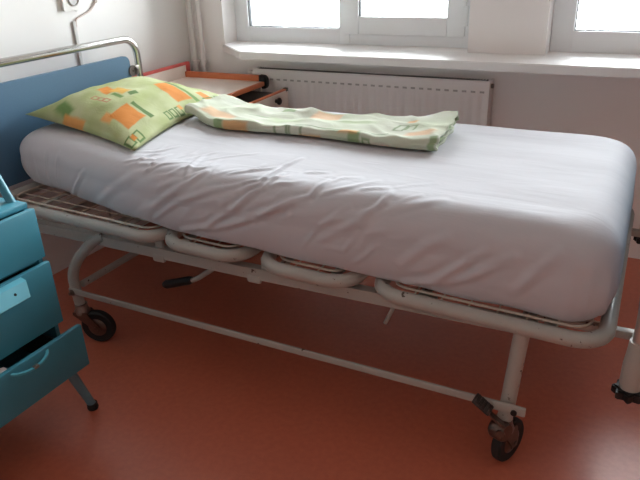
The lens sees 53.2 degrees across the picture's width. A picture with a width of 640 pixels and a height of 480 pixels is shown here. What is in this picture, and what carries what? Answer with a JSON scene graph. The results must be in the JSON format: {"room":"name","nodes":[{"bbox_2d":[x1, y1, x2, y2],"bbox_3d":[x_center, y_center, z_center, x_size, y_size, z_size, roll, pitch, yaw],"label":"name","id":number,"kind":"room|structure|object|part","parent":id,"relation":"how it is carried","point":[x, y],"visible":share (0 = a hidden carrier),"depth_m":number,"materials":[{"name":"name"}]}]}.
{"room":"hospital room","nodes":[
{"label":"hospital room","id":0,"kind":"room"},
{"bbox_2d":[0,0,192,274],"bbox_3d":[-2.079,-0.505,0.907,0.200,2.850,6.060,10,27,25],"label":"wall","id":1,"kind":"structure","parent":0,"point":[159,28],"depth_m":2.81,"materials":[{"name":"paint"}]},
{"bbox_2d":[60,0,81,10],"bbox_3d":[-1.033,-1.003,2.654,0.025,0.094,0.100,10,27,25],"label":"wall socket","id":2,"kind":"object","parent":1,"relation":"attached to","point":[66,5],"visible":1,"depth_m":2.66,"materials":[{"name":"plastic"}]},
{"bbox_2d":[75,0,96,26],"bbox_3d":[-1.021,-1.474,2.516,0.007,1.200,0.147,10,27,25],"label":"power cable","id":3,"kind":"object","parent":1,"relation":"attached to","point":[95,1],"visible":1,"depth_m":2.74,"materials":[{"name":"white plastic"}]},
{"bbox_2d":[72,21,111,222],"bbox_3d":[-1.021,-0.456,2.906,0.009,1.025,0.017,10,27,25],"label":"cable trunking","id":4,"kind":"object","parent":1,"relation":"attached to","point":[73,22],"visible":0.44,"depth_m":2.73,"materials":[{"name":"grey plastic"}]},
{"bbox_2d":[0,222,639,479],"bbox_3d":[0.289,1.252,0.420,5.398,0.100,6.060,10,27,25],"label":"floor","id":5,"kind":"structure","parent":0,"point":[176,400],"depth_m":2.00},
{"bbox_2d":[0,175,98,427],"bbox_3d":[-0.991,0.229,1.665,0.504,0.812,0.575,10,27,25],"label":"base cabinet","id":6,"kind":"object","parent":5,"relation":"on","point":[37,358],"visible":0.98,"depth_m":1.68,"materials":[{"name":"teal metal"}]},
{"bbox_3d":[-0.947,-0.064,1.490,0.093,0.137,0.490,10,27,25],"label":"rail","id":7,"kind":"part","parent":6,"relation":"part of","materials":[{"name":"teal metal"}]},
{"bbox_3d":[-0.811,0.169,1.545,0.043,0.044,0.257,10,27,25],"label":"flap handle","id":8,"kind":"part","parent":6,"relation":"part of","materials":[{"name":"teal plastic"}]},
{"bbox_3d":[-0.856,0.072,1.506,0.016,0.140,0.478,10,27,25],"label":"drawer","id":9,"kind":"part","parent":6,"relation":"part of","materials":[{"name":"teal metal"}]},
{"bbox_3d":[-0.745,0.323,1.659,0.029,0.017,0.123,10,27,25],"label":"bow handle","id":10,"kind":"part","parent":6,"relation":"part of","materials":[{"name":"teal plastic"}]},
{"bbox_3d":[-0.840,0.233,1.574,0.016,0.189,0.478,10,27,25],"label":"drawer","id":11,"kind":"part","parent":6,"relation":"part of","materials":[{"name":"teal metal"}]},
{"bbox_3d":[-0.785,0.389,1.641,0.016,0.134,0.478,10,27,25],"label":"drawer","id":12,"kind":"part","parent":6,"relation":"part of","materials":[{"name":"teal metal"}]},
{"bbox_3d":[-0.730,0.428,1.917,0.084,0.200,0.033,-24,32,-39],"label":"leg","id":13,"kind":"part","parent":6,"relation":"part of","materials":[{"name":"grey metal"}]},
{"bbox_2d":[132,61,288,107],"bbox_3d":[-0.500,-0.446,3.165,0.646,0.756,0.494,10,27,24],"label":"base cabinet","id":14,"kind":"object","parent":5,"relation":"on","point":[248,88],"visible":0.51,"depth_m":3.14,"materials":[{"name":"beige laminate"}]},
{"bbox_2d":[236,91,273,102],"bbox_3d":[-0.446,-0.627,3.060,0.430,0.108,0.348,10,27,24],"label":"drawer","id":15,"kind":"object","parent":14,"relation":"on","point":[250,96],"depth_m":3.15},
{"bbox_3d":[-0.245,-0.593,2.969,0.016,0.139,0.384,10,27,24],"label":"drawer","id":16,"kind":"part","parent":14,"relation":"part of","materials":[{"name":"beige laminate"}]},
{"bbox_3d":[-0.196,-0.651,3.002,0.028,0.034,0.034,10,27,24],"label":"knob","id":17,"kind":"part","parent":14,"relation":"part of","materials":[{"name":"black plastic"}]},
{"bbox_2d":[0,36,639,461],"bbox_3d":[-0.048,-0.136,2.214,2.212,0.952,1.019,10,27,25],"label":"hospital bed","id":18,"kind":"object","parent":5,"relation":"on","point":[20,97],"visible":0.45,"depth_m":1.92,"materials":[{"name":"white metal"}]},
{"bbox_3d":[-1.023,-0.497,2.585,0.018,0.368,0.784,10,27,25],"label":"headboard panel","id":19,"kind":"part","parent":18,"relation":"part of","materials":[{"name":"blue laminate"}]},
{"bbox_3d":[-1.020,-0.492,2.593,0.031,0.552,0.927,10,27,25],"label":"headboard rail","id":20,"kind":"part","parent":18,"relation":"part of","materials":[{"name":"silver metal"}]},
{"bbox_3d":[-0.798,0.114,2.220,0.173,0.313,0.042,1,25,7],"label":"leg","id":21,"kind":"part","parent":18,"relation":"part of","materials":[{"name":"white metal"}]},
{"bbox_3d":[-0.621,-0.255,2.479,0.648,0.027,0.850,10,27,25],"label":"rail","id":22,"kind":"part","parent":18,"relation":"part of","materials":[{"name":"metal"}]},
{"bbox_3d":[-0.397,0.099,2.079,0.210,0.148,0.016,10,27,25],"label":"release lever","id":23,"kind":"part","parent":18,"relation":"part of","materials":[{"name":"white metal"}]},
{"bbox_3d":[-0.155,-0.157,2.264,0.219,0.014,0.850,10,27,25],"label":"rail","id":24,"kind":"part","parent":18,"relation":"part of","materials":[{"name":"metal"}]},
{"bbox_3d":[-0.190,0.300,1.919,1.548,0.021,0.008,10,27,25],"label":"rail","id":25,"kind":"part","parent":18,"relation":"part of","materials":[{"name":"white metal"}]},
{"bbox_3d":[0.157,-0.091,2.120,0.220,0.014,0.850,10,27,25],"label":"rail","id":26,"kind":"part","parent":18,"relation":"part of","materials":[{"name":"metal"}]},
{"bbox_2d":[20,107,636,321],"bbox_3d":[-0.077,-0.233,2.184,2.096,0.253,0.943,10,27,25],"label":"mattress","id":27,"kind":"object","parent":18,"relation":"on","point":[536,222],"visible":0.78,"depth_m":1.72,"materials":[{"name":"grey fabric"}]},
{"bbox_2d":[26,76,218,150],"bbox_3d":[-0.692,-0.535,2.449,0.624,0.122,0.782,10,27,25],"label":"pillow","id":28,"kind":"object","parent":27,"relation":"on","point":[128,112],"visible":0.93,"depth_m":2.29,"materials":[{"name":"green fabric"}]},
{"bbox_2d":[184,94,458,150],"bbox_3d":[-0.029,-0.422,2.212,1.002,0.058,0.318,10,27,25],"label":"folded blanket","id":29,"kind":"object","parent":27,"relation":"on","point":[223,111],"visible":1,"depth_m":2.13,"materials":[{"name":"green fabric"}]},
{"bbox_3d":[0.197,0.200,1.773,0.011,0.093,0.051,-22,31,-36],"label":"release rod","id":30,"kind":"part","parent":18,"relation":"part of","materials":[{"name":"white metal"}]},
{"bbox_3d":[0.596,0.001,1.919,0.498,0.022,0.850,10,27,25],"label":"rail","id":31,"kind":"part","parent":18,"relation":"part of","materials":[{"name":"metal"}]},
{"bbox_3d":[0.445,0.449,1.620,0.050,0.050,0.023,2,25,9],"label":"brake arm","id":32,"kind":"part","parent":18,"relation":"part of","materials":[{"name":"metal"}]},
{"bbox_3d":[0.474,0.423,1.605,0.082,0.024,0.012,10,27,25],"label":"rail","id":33,"kind":"part","parent":18,"relation":"part of","materials":[{"name":"white metal"}]},
{"bbox_3d":[0.484,0.341,1.601,0.061,0.293,0.039,-4,25,-4],"label":"leg","id":34,"kind":"part","parent":18,"relation":"part of","materials":[{"name":"white metal"}]},
{"bbox_3d":[0.656,0.211,1.584,0.237,0.022,0.022,10,27,25],"label":"sleeve arm","id":35,"kind":"part","parent":18,"relation":"part of","materials":[{"name":"white metal"}]},
{"bbox_3d":[0.706,0.346,1.459,0.069,0.024,0.069,0,25,5],"label":"star knob","id":36,"kind":"part","parent":18,"relation":"part of","materials":[{"name":"black plastic"}]},
{"bbox_3d":[0.947,-0.037,2.102,0.237,0.022,0.022,10,27,25],"label":"sleeve arm","id":37,"kind":"part","parent":18,"relation":"part of","materials":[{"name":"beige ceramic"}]},
{"bbox_3d":[1.114,-0.003,2.186,0.069,0.024,0.069,-21,31,-36],"label":"star knob","id":38,"kind":"part","parent":18,"relation":"part of","materials":[{"name":"black plastic"}]},
{"bbox_3d":[0.900,-0.090,1.703,0.027,0.428,0.931,10,27,25],"label":"footboard rail","id":39,"kind":"part","parent":18,"relation":"part of","materials":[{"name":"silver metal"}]},
{"bbox_2d":[185,0,639,258],"bbox_3d":[1.561,-1.218,2.163,4.998,2.850,0.200,10,27,25],"label":"wall","id":40,"kind":"structure","parent":0,"point":[608,107],"depth_m":2.68,"materials":[{"name":"white paint"}]},
{"bbox_2d":[186,0,199,70],"bbox_3d":[-0.677,-1.561,3.098,0.037,2.850,0.054,10,27,25],"label":"pipe","id":41,"kind":"object","parent":40,"relation":"attached to","point":[195,61],"visible":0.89,"depth_m":3.31,"materials":[{"name":"white metal"}]},
{"bbox_2d":[194,0,207,71],"bbox_3d":[-0.631,-1.553,3.076,0.037,2.850,0.054,10,27,25],"label":"pipe","id":42,"kind":"object","parent":40,"relation":"attached to","point":[203,61],"visible":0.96,"depth_m":3.29,"materials":[{"name":"white metal"}]},
{"bbox_2d":[234,0,469,47],"bbox_3d":[0.099,-1.607,2.812,1.260,1.442,0.137,10,27,25],"label":"window","id":43,"kind":"structure","parent":40,"relation":"in","point":[451,30],"depth_m":3.02,"materials":[{"name":"white plastic"}]},
{"bbox_3d":[0.364,-1.576,2.701,0.593,1.363,0.060,10,27,25],"label":"sash","id":44,"kind":"part","parent":43,"relation":"part of","materials":[{"name":"white plastic"}]},
{"bbox_2d":[248,66,493,125],"bbox_3d":[0.200,-0.444,3.126,1.238,0.736,0.076,10,27,25],"label":"radiator","id":45,"kind":"object","parent":40,"relation":"attached to","point":[359,93],"visible":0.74,"depth_m":2.93,"materials":[{"name":"metal"}]},
{"bbox_2d":[259,67,488,80],"bbox_3d":[0.205,-0.765,2.967,1.161,0.012,0.056,10,27,25],"label":"grille","id":46,"kind":"object","parent":45,"relation":"attached to","point":[270,72],"depth_m":2.98,"materials":[{"name":"white metal"}]},
{"bbox_2d":[223,44,639,78],"bbox_3d":[0.894,-0.694,2.526,3.228,0.036,0.223,10,27,25],"label":"windowsill","id":47,"kind":"structure","parent":40,"relation":"attached to","point":[515,63],"depth_m":2.64,"materials":[{"name":"paint"}]},
{"bbox_2d":[549,0,639,53],"bbox_3d":[1.508,-1.354,2.143,1.260,1.442,0.137,10,27,25],"label":"window","id":48,"kind":"structure","parent":40,"relation":"in","point":[565,37],"depth_m":2.62,"materials":[{"name":"white plastic"}]}
]}

